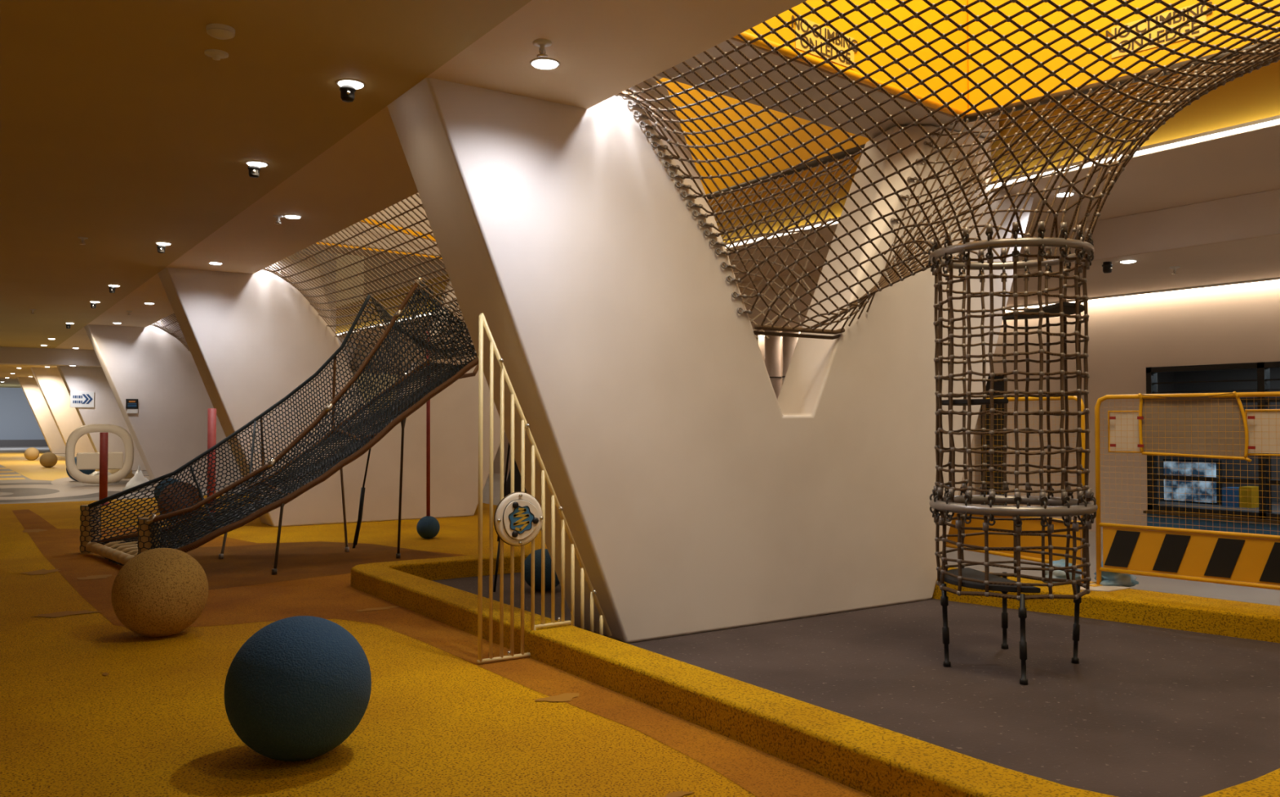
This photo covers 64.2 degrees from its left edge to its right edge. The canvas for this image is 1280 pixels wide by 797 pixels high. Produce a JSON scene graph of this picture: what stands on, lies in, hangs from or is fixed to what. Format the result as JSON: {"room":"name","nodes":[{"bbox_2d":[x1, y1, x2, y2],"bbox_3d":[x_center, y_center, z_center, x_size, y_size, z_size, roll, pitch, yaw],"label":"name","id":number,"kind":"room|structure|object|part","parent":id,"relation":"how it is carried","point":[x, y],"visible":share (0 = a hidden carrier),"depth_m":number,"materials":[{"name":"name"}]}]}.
{"room":"indoor playground","nodes":[
{"label":"indoor playground","id":0,"kind":"room"},
{"bbox_2d":[0,387,44,439],"bbox_3d":[-32.958,0.886,52.664,20.000,3.200,0.200,1,-2,-34],"label":"wall","id":1,"kind":"structure","parent":0,"point":[18,421],"depth_m":52.95,"materials":[{"name":"grey paint"}]},
{"bbox_2d":[0,439,48,446],"bbox_3d":[-32.874,2.308,52.508,20.000,0.350,0.100,1,-2,-34],"label":"baseboard","id":2,"kind":"structure","parent":1,"relation":"attached to","point":[28,442],"depth_m":53.04,"materials":[{"name":"grey"}]},
{"bbox_2d":[0,364,57,387],"bbox_3d":[-26.684,-1.058,38.428,14.500,0.350,34.500,1,-2,-34],"label":"ceiling","id":3,"kind":"structure","parent":0,"point":[9,380],"depth_m":37.27,"materials":[{"name":"paint"}]},
{"bbox_2d":[0,346,101,366],"bbox_3d":[-17.025,-1.214,23.774,14.200,0.698,0.600,1,-2,-34],"label":"ceiling beam","id":4,"kind":"structure","parent":3,"relation":"attached to","point":[8,355],"depth_m":25.11,"materials":[{"name":"beige paint"}]},
{"bbox_2d":[302,249,336,316],"bbox_3d":[-8.494,-2.449,20.082,5.146,1.400,0.760,1,-2,-41],"label":"ceiling","id":5,"kind":"structure","parent":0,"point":[308,251],"depth_m":21.34,"materials":[{"name":"beige paint"}]},
{"bbox_2d":[0,0,807,349],"bbox_3d":[-8.736,-1.730,8.569,11.003,0.250,33.900,1,-2,-34],"label":"ceiling","id":6,"kind":"structure","parent":0,"point":[118,131],"depth_m":5.86,"materials":[{"name":"paint"}]},
{"bbox_2d":[66,323,71,328],"bbox_3d":[-10.534,-1.330,18.809,0.084,0.090,0.086,1,-2,-34],"label":"security camera","id":7,"kind":"object","parent":6,"relation":"attached to","point":[68,326],"visible":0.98,"depth_m":18.79,"materials":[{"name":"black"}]},
{"bbox_2d":[77,236,88,244],"bbox_3d":[-5.452,-1.540,9.987,0.090,0.068,0.089,1,-2,-34],"label":"sprinkler","id":8,"kind":"object","parent":6,"relation":"attached to","point":[82,238],"visible":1,"depth_m":9.98,"materials":[{"name":"white"}]},
{"bbox_2d":[90,302,96,308],"bbox_3d":[-8.249,-1.407,15.406,0.084,0.090,0.086,1,-2,-34],"label":"security camera","id":9,"kind":"object","parent":6,"relation":"attached to","point":[93,305],"visible":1,"depth_m":15.38,"materials":[{"name":"black"}]},
{"bbox_2d":[108,285,115,293],"bbox_3d":[-7.022,-1.448,13.580,0.084,0.090,0.086,1,-2,-34],"label":"security camera","id":10,"kind":"object","parent":6,"relation":"attached to","point":[112,289],"visible":0.98,"depth_m":13.55,"materials":[{"name":"black"}]},
{"bbox_2d":[156,244,165,253],"bbox_3d":[-4.860,-1.520,10.360,0.084,0.090,0.086,1,-2,-34],"label":"security camera","id":11,"kind":"object","parent":6,"relation":"attached to","point":[161,248],"visible":1,"depth_m":10.33,"materials":[{"name":"black"}]},
{"bbox_2d":[155,241,171,245],"bbox_3d":[-4.813,-1.559,10.309,0.152,0.015,0.152,1,-2,-34],"label":"recessed light","id":12,"kind":"object","parent":6,"relation":"in","point":[157,242],"visible":1,"depth_m":10.27,"materials":[{"name":"white"}]},
{"bbox_2d":[156,242,170,245],"bbox_3d":[-4.813,-1.558,10.309,0.124,0.013,0.124,1,-2,-34],"label":"diffuser","id":13,"kind":"object","parent":12,"relation":"attached to","point":[159,243],"depth_m":10.27,"materials":[{"name":"white"}]},
{"bbox_2d":[208,262,222,264],"bbox_3d":[-4.820,-1.530,11.592,0.152,0.015,0.152,1,-2,-34],"label":"recessed light","id":14,"kind":"object","parent":6,"relation":"in","point":[211,263],"visible":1,"depth_m":11.55,"materials":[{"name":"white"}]},
{"bbox_2d":[204,48,228,60],"bbox_3d":[-2.031,-1.667,4.893,0.106,0.042,0.156,1,-1,-24],"label":"smoke detector","id":15,"kind":"object","parent":6,"relation":"attached to","point":[216,55],"depth_m":4.97,"materials":[{"name":"white plastic"}]},
{"bbox_3d":[-2.069,-1.670,4.986,0.110,0.032,0.110,1,-2,-34],"label":"plate","id":16,"kind":"part","parent":15,"relation":"part of","materials":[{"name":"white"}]},
{"bbox_2d":[205,23,235,39],"bbox_3d":[-1.892,-1.674,4.604,0.121,0.042,0.201,1,-1,-24],"label":"smoke detector","id":17,"kind":"object","parent":6,"relation":"attached to","point":[220,31],"depth_m":4.64,"materials":[{"name":"white plastic"}]},
{"bbox_2d":[247,165,260,177],"bbox_3d":[-2.702,-1.593,7.147,0.084,0.090,0.086,1,-2,-34],"label":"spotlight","id":18,"kind":"object","parent":6,"relation":"attached to","point":[254,171],"visible":1,"depth_m":7.12,"materials":[{"name":"black"}]},
{"bbox_2d":[245,160,268,167],"bbox_3d":[-2.672,-1.631,7.122,0.152,0.015,0.152,1,-2,-34],"label":"recessed light","id":19,"kind":"object","parent":6,"relation":"in","point":[260,164],"visible":1,"depth_m":7.09,"materials":[{"name":"white"}]},
{"bbox_2d":[272,214,284,223],"bbox_3d":[-3.166,-1.563,8.933,0.090,0.068,0.089,1,-2,-34],"label":"sprinkler","id":20,"kind":"object","parent":6,"relation":"attached to","point":[277,216],"visible":1,"depth_m":8.92,"materials":[{"name":"white"}]},
{"bbox_2d":[283,214,302,218],"bbox_3d":[-3.047,-1.589,8.953,0.152,0.015,0.152,1,-2,-34],"label":"recessed light","id":21,"kind":"object","parent":6,"relation":"in","point":[291,216],"visible":1,"depth_m":8.92,"materials":[{"name":"white"}]},
{"bbox_2d":[284,215,300,218],"bbox_3d":[-3.047,-1.588,8.953,0.124,0.013,0.124,1,-2,-34],"label":"diffuser","id":22,"kind":"object","parent":21,"relation":"attached to","point":[286,216],"depth_m":8.93,"materials":[{"name":"white"}]},
{"bbox_2d":[339,84,355,102],"bbox_3d":[-1.559,-1.631,5.446,0.084,0.090,0.086,1,-2,-34],"label":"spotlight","id":23,"kind":"object","parent":6,"relation":"attached to","point":[347,91],"visible":1,"depth_m":5.42,"materials":[{"name":"black metal"}]},
{"bbox_2d":[336,79,365,88],"bbox_3d":[-1.541,-1.669,5.437,0.152,0.015,0.152,1,-2,-34],"label":"recessed light","id":24,"kind":"object","parent":6,"relation":"in","point":[357,84],"visible":0.87,"depth_m":5.40,"materials":[{"name":"white"}]},
{"bbox_2d":[338,80,362,88],"bbox_3d":[-1.541,-1.667,5.437,0.124,0.013,0.124,1,-2,-34],"label":"diffuser","id":25,"kind":"object","parent":24,"relation":"attached to","point":[356,84],"depth_m":5.41,"materials":[{"name":"white plastic"}]},
{"bbox_2d":[533,39,551,58],"bbox_3d":[-0.464,-1.655,4.846,0.090,0.068,0.089,1,-2,-34],"label":"sprinkler","id":26,"kind":"object","parent":6,"relation":"attached to","point":[541,43],"visible":1,"depth_m":4.83,"materials":[{"name":"white metal"}]},
{"bbox_2d":[529,57,559,69],"bbox_3d":[-0.477,-1.675,5.127,0.152,0.015,0.152,1,-2,-34],"label":"recessed light","id":27,"kind":"object","parent":6,"relation":"in","point":[540,63],"visible":1,"depth_m":5.10,"materials":[{"name":"white plastic"}]},
{"bbox_2d":[364,75,662,298],"bbox_3d":[1.041,-3.905,14.462,0.150,3.740,29.300,1,-2,-34],"label":"wall","id":28,"kind":"structure","parent":0,"point":[433,268],"depth_m":24.71,"materials":[{"name":"paint"}]},
{"bbox_2d":[0,445,1279,796],"bbox_3d":[-14.784,1.873,25.570,20.000,0.006,69.000,1,-2,-34],"label":"floor","id":29,"kind":"structure","parent":0,"point":[91,705],"depth_m":4.92,"materials":[{"name":"yellow rubber"}]},
{"bbox_2d":[24,447,39,460],"bbox_3d":[-20.338,1.855,34.130,0.440,0.440,0.440,1,-2,-34],"label":"ball","id":30,"kind":"object","parent":29,"relation":"on","point":[31,453],"visible":1,"depth_m":33.99,"materials":[{"name":"beige"}]},
{"bbox_2d":[17,377,65,453],"bbox_3d":[-22.541,0.697,41.837,5.152,3.090,0.606,1,-2,-34],"label":"wall pier","id":31,"kind":"object","parent":29,"relation":"on","point":[31,389],"visible":0.06,"depth_m":40.65,"materials":[{"name":"paint"}]},
{"bbox_2d":[39,452,57,467],"bbox_3d":[-16.720,1.736,28.852,0.440,0.440,0.440,1,-2,-34],"label":"ball","id":32,"kind":"object","parent":29,"relation":"on","point":[47,460],"visible":1,"depth_m":28.71,"materials":[{"name":"beige"}]},
{"bbox_2d":[31,367,94,457],"bbox_3d":[-17.692,0.534,34.615,5.152,3.090,0.606,1,-2,-34],"label":"wall pier","id":33,"kind":"object","parent":29,"relation":"on","point":[50,381],"visible":0.05,"depth_m":33.41,"materials":[{"name":"paint"}]},
{"bbox_2d":[66,456,95,480],"bbox_3d":[-12.194,1.528,22.258,0.560,0.560,0.560,1,-2,-34],"label":"ball","id":34,"kind":"object","parent":29,"relation":"on","point":[84,471],"visible":0.19,"depth_m":22.09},
{"bbox_2d":[65,423,133,484],"bbox_3d":[-10.994,1.128,20.784,1.240,1.220,0.260,1,-1,-29],"label":"seat","id":35,"kind":"object","parent":29,"relation":"on","point":[85,460],"visible":0.93,"depth_m":20.65,"materials":[{"name":"beige plastic"}]},
{"bbox_2d":[56,365,146,471],"bbox_3d":[-12.897,0.374,27.477,5.152,3.090,0.606,1,-2,-34],"label":"wall pier","id":36,"kind":"object","parent":29,"relation":"on","point":[106,410],"visible":0.09,"depth_m":26.39,"materials":[{"name":"paint"}]},
{"bbox_2d":[70,391,93,407],"bbox_3d":[-14.296,0.029,26.158,0.540,0.400,0.026,1,-2,-34],"label":"direction sign","id":37,"kind":"object","parent":36,"relation":"attached to","point":[77,399],"visible":1,"depth_m":26.14,"materials":[{"name":"white plastic"}]},
{"bbox_2d":[88,471,119,481],"bbox_3d":[-11.556,1.660,21.856,0.720,0.265,0.572,1,-2,-34],"label":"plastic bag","id":38,"kind":"object","parent":29,"relation":"on","point":[95,473],"visible":0.2,"depth_m":21.75,"materials":[{"name":"white"}]},
{"bbox_2d":[98,431,109,505],"bbox_3d":[-8.344,1.093,15.877,0.174,1.130,0.174,1,-2,-34],"label":"post","id":39,"kind":"object","parent":29,"relation":"on","point":[104,437],"visible":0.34,"depth_m":15.83,"materials":[{"name":"red metal"}]},
{"bbox_2d":[107,468,134,478],"bbox_3d":[-11.826,1.633,23.218,0.711,0.379,0.451,1,-2,-34],"label":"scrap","id":40,"kind":"object","parent":29,"relation":"on","point":[131,474],"visible":0.22,"depth_m":23.13,"materials":[{"name":"beige"}]},
{"bbox_2d":[122,465,155,492],"bbox_3d":[-9.293,1.475,18.912,0.550,0.503,0.353,1,-2,-34],"label":"plastic bag","id":41,"kind":"object","parent":29,"relation":"on","point":[138,478],"visible":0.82,"depth_m":18.83,"materials":[{"name":"white plastic"}]},
{"bbox_2d":[111,547,208,637],"bbox_3d":[-2.915,1.178,6.209,0.536,0.536,0.536,1,-2,-34],"label":"ball","id":42,"kind":"object","parent":29,"relation":"on","point":[158,592],"visible":1,"depth_m":6.03,"materials":[{"name":"rubber"}]},
{"bbox_2d":[154,477,180,501],"bbox_3d":[-7.194,1.438,15.618,0.440,0.440,0.440,1,-2,-34],"label":"ball","id":43,"kind":"object","parent":29,"relation":"on","point":[170,478],"visible":0.18,"depth_m":15.46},
{"bbox_2d":[157,481,201,522],"bbox_3d":[-5.907,1.337,13.111,0.530,0.530,0.530,1,-2,-34],"label":"ball","id":44,"kind":"object","parent":29,"relation":"on","point":[175,483],"visible":0.36,"depth_m":12.92,"materials":[{"name":"rubber"}]},
{"bbox_2d":[206,408,216,529],"bbox_3d":[-4.906,0.838,11.686,0.138,1.450,0.138,1,-2,-34],"label":"post","id":45,"kind":"object","parent":29,"relation":"on","point":[211,412],"visible":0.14,"depth_m":11.65,"materials":[{"name":"red metal"}]},
{"bbox_2d":[84,313,359,487],"bbox_3d":[-8.276,0.019,20.602,5.475,3.490,0.606,1,-2,-34],"label":"wall pier","id":46,"kind":"object","parent":29,"relation":"on","point":[148,365],"visible":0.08,"depth_m":19.62,"materials":[{"name":"paint"}]},
{"bbox_2d":[125,399,137,413],"bbox_3d":[-9.615,0.145,19.317,0.210,0.270,0.025,1,-2,-34],"label":"notice board","id":47,"kind":"object","parent":46,"relation":"attached to","point":[131,405],"visible":1,"depth_m":19.31,"materials":[{"name":"black"}]},
{"bbox_2d":[151,313,190,351],"bbox_3d":[-7.069,-0.916,17.200,1.404,1.408,6.417,1,-2,-34],"label":"net","id":48,"kind":"object","parent":46,"relation":"attached to","point":[169,331],"visible":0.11,"depth_m":18.64,"materials":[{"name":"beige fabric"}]},
{"bbox_2d":[80,277,478,574],"bbox_3d":[-3.236,0.181,10.126,3.821,2.718,2.581,1,-2,-34],"label":"slide","id":49,"kind":"object","parent":29,"relation":"on","point":[119,549],"visible":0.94,"depth_m":9.85,"materials":[{"name":"black fabric"}]},
{"bbox_3d":[-5.428,1.287,10.085,0.170,0.480,0.170,1,-2,-34],"label":"post","id":50,"kind":"part","parent":49,"relation":"part of","materials":[{"name":"brown wicker"}]},
{"bbox_3d":[-4.200,1.257,8.741,0.170,0.480,0.170,1,-2,-34],"label":"post","id":51,"kind":"part","parent":49,"relation":"part of","materials":[{"name":"brown wicker"}]},
{"bbox_3d":[-4.010,1.257,9.890,0.060,0.550,0.550,0,-1,-10],"label":"support rod","id":52,"kind":"part","parent":49,"relation":"part of","materials":[{"name":"grey metal"}]},
{"bbox_3d":[-3.114,1.195,8.809,0.060,0.619,0.342,0,-1,-9],"label":"support rod","id":53,"kind":"part","parent":49,"relation":"part of","materials":[{"name":"grey metal"}]},
{"bbox_3d":[-2.966,1.029,10.211,0.168,1.005,0.055,-1,-2,33],"label":"support rod","id":54,"kind":"part","parent":49,"relation":"part of","materials":[{"name":"grey metal"}]},
{"bbox_3d":[-2.839,0.863,10.510,0.240,1.356,0.050,1,-1,-27],"label":"turnbuckle rod","id":55,"kind":"part","parent":49,"relation":"part of","materials":[{"name":"black"}]},
{"bbox_3d":[-2.260,0.846,9.631,0.064,1.345,0.198,1,-2,-34],"label":"support rod","id":56,"kind":"part","parent":49,"relation":"part of","materials":[{"name":"grey metal"}]},
{"bbox_2d":[224,615,371,760],"bbox_3d":[-1.327,1.124,3.975,0.544,0.544,0.544,1,-2,-34],"label":"ball","id":57,"kind":"object","parent":29,"relation":"on","point":[298,687],"visible":1,"depth_m":3.78,"materials":[{"name":"blue rubber"}]},
{"bbox_2d":[157,250,504,526],"bbox_3d":[-3.554,-0.140,13.572,5.475,3.490,0.606,1,-2,-34],"label":"wall pier","id":58,"kind":"object","parent":29,"relation":"on","point":[251,340],"visible":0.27,"depth_m":12.79,"materials":[{"name":"paint"}]},
{"bbox_2d":[304,192,444,265],"bbox_3d":[-3.772,-2.607,13.052,5.146,1.400,0.760,1,-2,-41],"label":"ceiling","id":59,"kind":"structure","parent":58,"relation":"on","point":[415,196],"depth_m":13.18,"materials":[{"name":"beige paint"}]},
{"bbox_2d":[416,331,439,538],"bbox_3d":[-2.351,0.407,11.352,0.254,2.302,0.254,1,-2,-34],"label":"swing","id":60,"kind":"object","parent":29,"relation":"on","point":[428,526],"visible":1,"depth_m":11.32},
{"bbox_2d":[493,442,510,591],"bbox_3d":[-1.015,0.280,7.994,0.045,2.403,0.429,-1,-1,25],"label":"cable","id":61,"kind":"object","parent":29,"relation":"on","point":[508,446],"visible":0.24,"depth_m":7.83,"materials":[{"name":"black plastic"}]},
{"bbox_2d":[524,548,559,591],"bbox_3d":[-0.745,1.322,7.880,0.324,0.324,0.324,1,-2,-34],"label":"ball","id":62,"kind":"object","parent":29,"relation":"on","point":[527,567],"visible":0.52,"depth_m":7.76,"materials":[{"name":"rubber"}]},
{"bbox_2d":[476,312,612,663],"bbox_3d":[-0.498,0.482,5.680,0.846,1.879,0.083,1,-2,-34],"label":"railing","id":63,"kind":"object","parent":29,"relation":"on","point":[519,517],"visible":1,"depth_m":5.56,"materials":[{"name":"beige metal"}]},
{"bbox_3d":[-0.674,0.733,5.515,0.035,0.035,0.014,1,-2,-34],"label":"knob","id":64,"kind":"part","parent":63,"relation":"part of","materials":[{"name":"black"}]},
{"bbox_3d":[-0.672,0.576,5.520,0.035,0.035,0.014,1,-2,-34],"label":"knob","id":65,"kind":"part","parent":63,"relation":"part of","materials":[{"name":"black"}]},
{"bbox_3d":[-0.645,0.658,5.550,0.214,0.215,0.010,1,-2,-34],"label":"plate","id":66,"kind":"part","parent":63,"relation":"part of","materials":[{"name":"beige"}]},
{"bbox_3d":[-0.570,0.668,5.586,0.035,0.035,0.014,1,-2,-34],"label":"knob","id":67,"kind":"part","parent":63,"relation":"part of","materials":[{"name":"black"}]},
{"bbox_2d":[386,77,1033,643],"bbox_3d":[0.864,-0.288,6.994,5.475,3.490,0.606,1,-2,-34],"label":"wall pier","id":68,"kind":"object","parent":29,"relation":"on","point":[695,498],"visible":0.66,"depth_m":6.20,"materials":[{"name":"paint"}]},
{"bbox_2d":[656,37,999,138],"bbox_3d":[0.646,-2.755,6.475,5.146,1.400,0.760,1,-2,-41],"label":"ceiling","id":69,"kind":"structure","parent":68,"relation":"on","point":[917,112],"depth_m":6.82,"materials":[{"name":"beige paint"}]},
{"bbox_2d":[764,330,782,399],"bbox_3d":[2.123,0.294,16.299,0.290,2.745,0.290,1,-2,-34],"label":"drain pipe","id":70,"kind":"object","parent":29,"relation":"on","point":[772,345],"visible":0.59,"depth_m":16.21,"materials":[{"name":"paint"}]},
{"bbox_2d":[782,331,799,382],"bbox_3d":[2.371,0.288,16.020,0.290,2.745,0.290,1,-2,-34],"label":"drain pipe","id":71,"kind":"object","parent":29,"relation":"on","point":[789,344],"visible":0.23,"depth_m":15.94,"materials":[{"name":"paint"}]},
{"bbox_2d":[351,550,1279,796],"bbox_3d":[1.376,1.374,6.622,4.500,0.150,6.790,1,-2,-34],"label":"curb","id":72,"kind":"structure","parent":29,"relation":"on","point":[873,760],"depth_m":4.67,"materials":[{"name":"rubber"}]},
{"bbox_2d":[946,395,1096,583],"bbox_3d":[2.740,0.664,8.088,0.207,1.336,1.991,1,-1,-25],"label":"barrier","id":73,"kind":"object","parent":72,"relation":"on","point":[994,540],"visible":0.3,"depth_m":7.70,"materials":[{"name":"orange"}]},
{"bbox_2d":[1043,558,1081,582],"bbox_3d":[3.029,1.233,7.327,0.339,0.165,0.247,1,-2,-34],"label":"sandbag","id":74,"kind":"object","parent":72,"relation":"on","point":[1060,574],"visible":0.41,"depth_m":7.26,"materials":[{"name":"fabric"}]},
{"bbox_2d":[1071,582,1129,591],"bbox_3d":[3.155,1.306,7.077,0.440,0.006,0.320,1,-2,-34],"label":"paper sheet","id":75,"kind":"object","parent":72,"relation":"on","point":[1102,588],"visible":0.65,"depth_m":7.00,"materials":[{"name":"beige paper"}]},
{"bbox_2d":[1093,560,1138,586],"bbox_3d":[3.361,1.212,7.218,0.368,0.201,0.262,1,-2,-34],"label":"sandbag","id":76,"kind":"object","parent":72,"relation":"on","point":[1108,578],"visible":0.51,"depth_m":7.11,"materials":[{"name":"fabric"}]},
{"bbox_2d":[1089,391,1279,590],"bbox_3d":[3.888,0.627,6.419,0.207,1.336,2.090,1,-2,-43],"label":"barrier","id":77,"kind":"object","parent":72,"relation":"on","point":[1215,554],"visible":0.99,"depth_m":6.72,"materials":[{"name":"orange"}]},
{"bbox_3d":[3.368,0.228,7.033,0.004,0.260,0.265,1,-2,-43],"label":"reflector panel","id":78,"kind":"part","parent":77,"relation":"part of","materials":[{"name":"beige"}]},
{"bbox_2d":[1137,391,1251,462],"bbox_3d":[3.626,0.184,6.701,0.066,0.451,0.685,1,-2,-43],"label":"sign panel","id":79,"kind":"object","parent":77,"relation":"hanging from","point":[1228,411],"visible":1,"depth_m":6.71,"materials":[{"name":"brown plastic"}]},
{"bbox_3d":[4.055,0.212,6.289,0.004,0.260,0.570,1,-2,-43],"label":"reflector panel","id":80,"kind":"part","parent":77,"relation":"part of","materials":[{"name":"beige"}]},
{"bbox_2d":[928,221,1097,684],"bbox_3d":[1.989,0.276,5.474,0.845,2.298,0.845,1,-2,-42],"label":"tower","id":81,"kind":"object","parent":29,"relation":"on","point":[1064,505],"visible":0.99,"depth_m":5.27,"materials":[{"name":"fabric"}]},
{"bbox_3d":[1.623,1.202,5.418,0.050,0.441,0.038,0,-1,-11],"label":"leg","id":82,"kind":"part","parent":81,"relation":"part of","materials":[{"name":"black"}]},
{"bbox_3d":[2.084,1.212,5.833,0.040,0.442,0.060,0,-1,14],"label":"leg","id":83,"kind":"part","parent":81,"relation":"part of","materials":[{"name":"black"}]},
{"bbox_3d":[1.902,1.195,5.067,0.040,0.443,0.068,0,-1,13],"label":"leg","id":84,"kind":"part","parent":81,"relation":"part of","materials":[{"name":"black"}]},
{"bbox_3d":[2.352,1.204,5.500,0.054,0.442,0.038,0,-1,-11],"label":"leg","id":85,"kind":"part","parent":81,"relation":"part of","materials":[{"name":"black"}]},
{"bbox_2d":[337,123,1279,351],"bbox_3d":[-9.605,-1.185,27.913,1.845,0.030,67.000,1,-2,-34],"label":"ceiling","id":86,"kind":"structure","parent":0,"point":[1248,162],"depth_m":7.76,"materials":[{"name":"white paint"}]},
{"bbox_2d":[335,54,1279,333],"bbox_3d":[-1.362,-1.796,14.186,0.215,0.571,35.000,1,-2,-34],"label":"trim","id":87,"kind":"structure","parent":86,"relation":"attached to","point":[1255,95],"depth_m":7.24,"materials":[{"name":"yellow paint"}]},
{"bbox_2d":[336,115,1279,334],"bbox_3d":[-0.649,-1.530,12.851,0.062,0.034,30.000,1,-2,-34],"label":"light strip","id":88,"kind":"object","parent":86,"relation":"attached to","point":[1274,120],"visible":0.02,"depth_m":6.71,"materials":[{"name":"white plastic"}]},
{"bbox_2d":[1053,191,1075,196],"bbox_3d":[3.360,-1.609,8.076,0.152,0.015,0.152,1,-2,-34],"label":"recessed light","id":89,"kind":"object","parent":86,"relation":"in","point":[1060,194],"visible":0.5,"depth_m":8.05,"materials":[{"name":"white"}]},
{"bbox_2d":[1056,192,1072,196],"bbox_3d":[3.360,-1.608,8.076,0.124,0.013,0.124,1,-2,-34],"label":"diffuser","id":90,"kind":"object","parent":89,"relation":"attached to","point":[1060,194],"depth_m":8.05,"materials":[{"name":"white"}]},
{"bbox_2d":[349,233,1279,373],"bbox_3d":[1.251,-1.272,15.929,2.800,0.360,35.000,1,-2,-34],"label":"ceiling","id":91,"kind":"structure","parent":0,"point":[1255,258],"depth_m":9.98,"materials":[{"name":"white paint"}]},
{"bbox_2d":[349,188,1279,365],"bbox_3d":[0.075,-1.284,15.139,0.011,0.344,35.000,1,-2,-34],"label":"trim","id":92,"kind":"structure","parent":91,"relation":"attached to","point":[1257,214],"depth_m":8.60,"materials":[{"name":"paint"}]},
{"bbox_2d":[404,277,1279,373],"bbox_3d":[2.259,-1.061,16.601,0.132,0.039,33.000,1,-2,-34],"label":"light strip","id":93,"kind":"object","parent":91,"relation":"attached to","point":[1265,281],"visible":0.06,"depth_m":11.20,"materials":[{"name":"white plastic"}]},
{"bbox_2d":[1102,261,1112,273],"bbox_3d":[4.258,-1.192,9.295,0.092,0.099,0.095,1,-2,-34],"label":"security camera","id":94,"kind":"object","parent":91,"relation":"attached to","point":[1107,266],"visible":1,"depth_m":9.26,"materials":[{"name":"black"}]},
{"bbox_2d":[1119,259,1137,262],"bbox_3d":[4.418,-1.235,9.236,0.152,0.015,0.152,1,-2,-34],"label":"recessed light","id":95,"kind":"object","parent":91,"relation":"in","point":[1126,260],"visible":1,"depth_m":9.19,"materials":[{"name":"white"}]},
{"bbox_2d":[1120,260,1135,262],"bbox_3d":[4.418,-1.234,9.236,0.124,0.013,0.124,1,-2,-34],"label":"diffuser","id":96,"kind":"object","parent":95,"relation":"attached to","point":[1122,261],"depth_m":9.20,"materials":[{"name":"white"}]},
{"bbox_2d":[1168,266,1180,274],"bbox_3d":[5.019,-1.201,9.579,0.090,0.068,0.089,1,-2,-34],"label":"sprinkler","id":97,"kind":"object","parent":91,"relation":"attached to","point":[1174,268],"visible":1,"depth_m":9.57,"materials":[{"name":"white"}]},
{"bbox_2d":[396,282,1279,539],"bbox_3d":[2.401,0.300,16.666,0.230,2.750,35.000,1,-2,-34],"label":"wall","id":98,"kind":"structure","parent":0,"point":[1127,336],"depth_m":11.72,"materials":[{"name":"white paint"}]},
{"bbox_2d":[981,375,1004,505],"bbox_3d":[4.691,0.653,13.389,0.050,1.898,0.476,1,-2,-34],"label":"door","id":99,"kind":"structure","parent":98,"relation":"in","point":[997,385],"depth_m":13.38,"materials":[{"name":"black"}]},
{"bbox_2d":[1142,361,1279,523],"bbox_3d":[6.695,0.438,10.113,0.200,1.640,3.440,1,-2,-34],"label":"window","id":100,"kind":"structure","parent":98,"relation":"in","point":[1264,376],"depth_m":10.90,"materials":[{"name":"black glass"}]},
{"bbox_3d":[6.695,1.243,10.095,0.200,0.030,3.440,1,-2,-34],"label":"sill","id":101,"kind":"part","parent":100,"relation":"part of","materials":[{"name":"white"}]},
{"bbox_3d":[-4.756,-1.861,11.245,1.390,0.132,33.900,1,-2,-34],"label":"ceiling","id":102,"kind":"structure","parent":0,"visible":0},
{"bbox_2d":[314,77,869,258],"bbox_3d":[-1.296,-2.622,10.153,3.500,1.500,7.002,1,-2,-34],"label":"ceiling panel","id":103,"kind":"object","parent":102,"relation":"attached to","point":[838,135],"visible":0.02,"depth_m":9.51,"materials":[{"name":"yellow metal"}]},
{"bbox_2d":[262,152,862,375],"bbox_3d":[-1.368,-1.150,10.312,3.184,1.567,7.254,1,-2,-34],"label":"net","id":104,"kind":"object","parent":103,"relation":"hanging from","point":[317,304],"visible":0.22,"depth_m":9.74,"materials":[{"name":"fabric"}]},
{"bbox_2d":[504,458,527,496],"bbox_3d":[-1.087,-0.277,9.036,0.240,2.440,0.240,1,-2,-34],"label":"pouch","id":105,"kind":"object","parent":104,"relation":"hanging from","point":[517,473],"visible":0.02,"depth_m":8.93,"materials":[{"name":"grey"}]},
{"bbox_3d":[0.045,-2.652,11.054,0.090,1.400,7.004,1,-2,-32],"label":"panel","id":106,"kind":"part","parent":103,"relation":"part of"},
{"bbox_3d":[-0.009,-1.938,11.002,0.060,0.057,7.002,1,-2,-32],"label":"edge rail","id":107,"kind":"part","parent":103,"relation":"part of","materials":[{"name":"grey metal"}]},
{"bbox_2d":[733,0,1279,122],"bbox_3d":[2.338,-2.739,6.197,5.097,1.444,2.556,0,-1,4],"label":"ceiling panel","id":108,"kind":"object","parent":102,"relation":"on","point":[959,106],"visible":0.61,"depth_m":6.78,"materials":[{"name":"yellow metal"}]},
{"bbox_3d":[1.053,-2.759,6.301,3.537,1.400,0.060,1,-2,-41],"label":"panel","id":109,"kind":"part","parent":108,"relation":"part of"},
{"bbox_2d":[615,0,1279,339],"bbox_3d":[3.065,-1.319,4.387,4.028,1.720,6.313,1,-2,-34],"label":"net","id":110,"kind":"object","parent":108,"relation":"hanging from","point":[1206,81],"visible":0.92,"depth_m":5.15,"materials":[{"name":"fabric"}]},
{"bbox_3d":[3.548,-2.049,6.061,0.060,0.057,3.553,1,-2,-42],"label":"edge rail","id":111,"kind":"part","parent":108,"relation":"part of","materials":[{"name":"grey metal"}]},
{"bbox_3d":[3.585,-2.763,6.111,0.060,1.400,3.553,1,-2,-42],"label":"panel","id":112,"kind":"part","parent":108,"relation":"part of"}
]}

